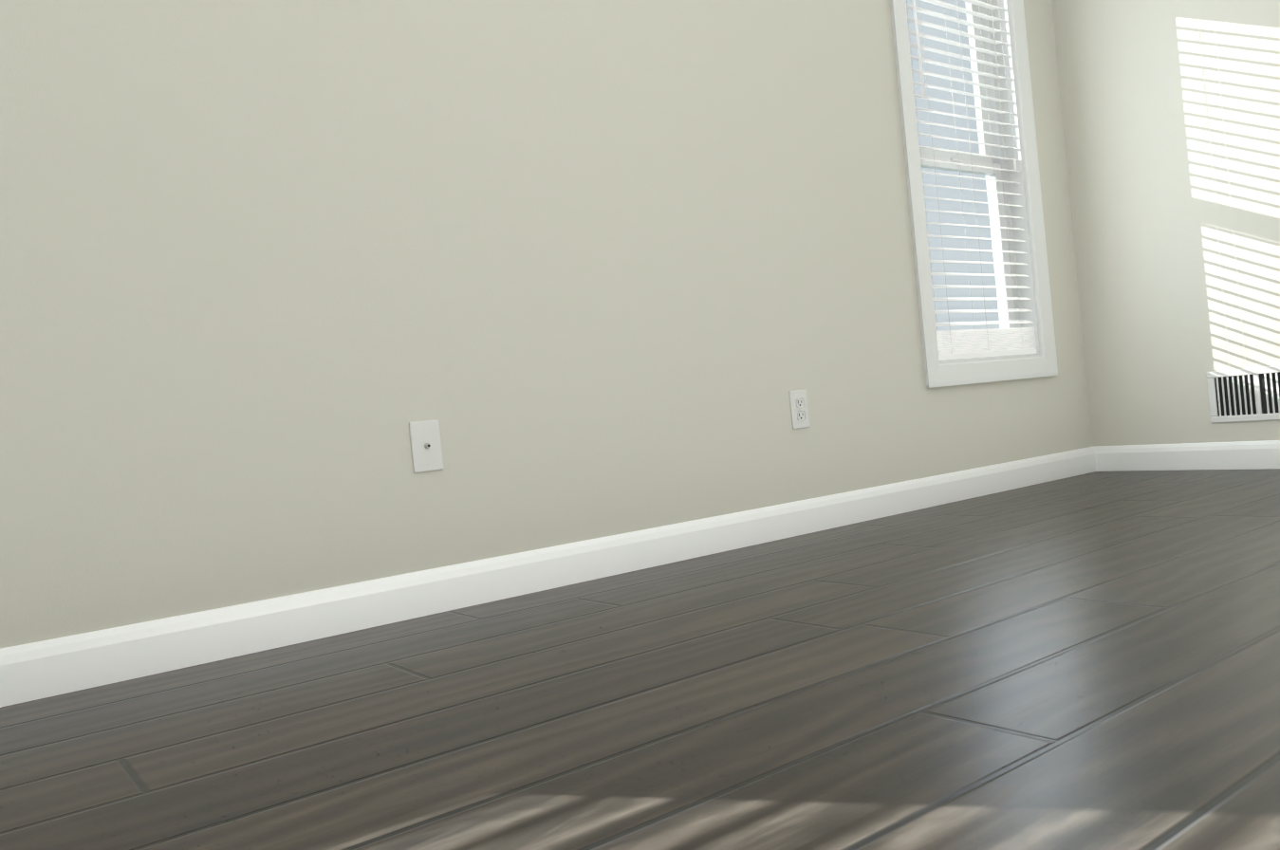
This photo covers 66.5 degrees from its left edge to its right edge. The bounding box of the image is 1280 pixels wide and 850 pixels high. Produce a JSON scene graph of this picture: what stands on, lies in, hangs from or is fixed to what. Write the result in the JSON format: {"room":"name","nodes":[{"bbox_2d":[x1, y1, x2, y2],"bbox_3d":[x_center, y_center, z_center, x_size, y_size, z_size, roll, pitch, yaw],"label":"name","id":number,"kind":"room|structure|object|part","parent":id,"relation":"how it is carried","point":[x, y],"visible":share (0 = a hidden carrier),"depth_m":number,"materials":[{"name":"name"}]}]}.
{"room":"empty living room","nodes":[
{"label":"empty living room","id":0,"kind":"room"},
{"bbox_2d":[0,0,1093,649],"bbox_3d":[-0.416,-0.805,2.434,5.600,2.440,0.150,-6,1,-37],"label":"wall","id":1,"kind":"structure","parent":0,"point":[277,277],"depth_m":2.28,"materials":[{"name":"white paint"}]},
{"bbox_2d":[408,419,443,472],"bbox_3d":[-0.485,0.048,2.225,0.072,0.116,0.016,-6,1,-37],"label":"cable wall plate","id":2,"kind":"object","parent":1,"relation":"attached to","point":[426,446],"visible":1,"depth_m":2.23,"materials":[{"name":"white plastic"}]},
{"bbox_2d":[0,446,1100,707],"bbox_3d":[-0.255,0.355,2.379,5.300,0.100,0.014,-6,1,-37],"label":"baseboard","id":3,"kind":"structure","parent":1,"relation":"attached to","point":[38,670],"depth_m":2.23,"materials":[{"name":"white wood"}]},
{"bbox_2d":[788,389,809,428],"bbox_3d":[0.485,-0.048,2.960,0.072,0.116,0.011,-6,1,-37],"label":"electrical outlet","id":4,"kind":"object","parent":1,"relation":"attached to","point":[799,409],"visible":1,"depth_m":2.96,"materials":[{"name":"white plastic"}]},
{"bbox_2d":[890,0,1057,388],"bbox_3d":[1.173,-1.015,3.631,0.816,1.726,0.179,-6,1,-37],"label":"window","id":5,"kind":"structure","parent":1,"relation":"in","point":[938,375],"depth_m":3.77,"materials":[{"name":"white wood"}]},
{"bbox_2d":[905,0,1036,361],"bbox_3d":[1.200,-1.018,3.595,0.632,1.546,0.070,-6,1,-37],"label":"window blinds","id":6,"kind":"object","parent":5,"relation":"attached to","point":[969,343],"visible":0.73,"depth_m":3.60,"materials":[{"name":"white plastic"}]},
{"bbox_3d":[1.167,-1.014,3.638,0.660,1.570,0.160,-6,1,-37],"label":"window sash","id":7,"kind":"part","parent":5,"relation":"part of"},
{"bbox_2d":[0,468,1279,849],"bbox_3d":[0.948,0.364,0.786,5.600,0.120,4.300,-6,1,-37],"label":"floor","id":8,"kind":"structure","parent":0,"point":[1089,660],"depth_m":1.33,"materials":[{"name":"laminate"}]},
{"bbox_2d":[1051,0,1279,446],"bbox_3d":[3.038,-1.138,2.350,0.150,2.440,4.150,-6,1,-37],"label":"wall","id":9,"kind":"structure","parent":0,"point":[1171,115],"depth_m":3.66,"materials":[{"name":"white paint"}]},
{"bbox_2d":[1096,440,1279,471],"bbox_3d":[3.037,0.037,2.376,0.014,0.100,3.930,-6,1,-37],"label":"baseboard","id":10,"kind":"structure","parent":9,"relation":"attached to","point":[1238,454],"depth_m":3.66,"materials":[{"name":"white wood"}]},
{"bbox_2d":[1206,365,1279,423],"bbox_3d":[2.199,-0.110,3.471,0.008,0.190,0.330,-6,1,-37],"label":"air vent","id":11,"kind":"object","parent":9,"relation":"in","point":[1250,394],"visible":1,"depth_m":3.50,"materials":[{"name":"white metal"}]}
]}

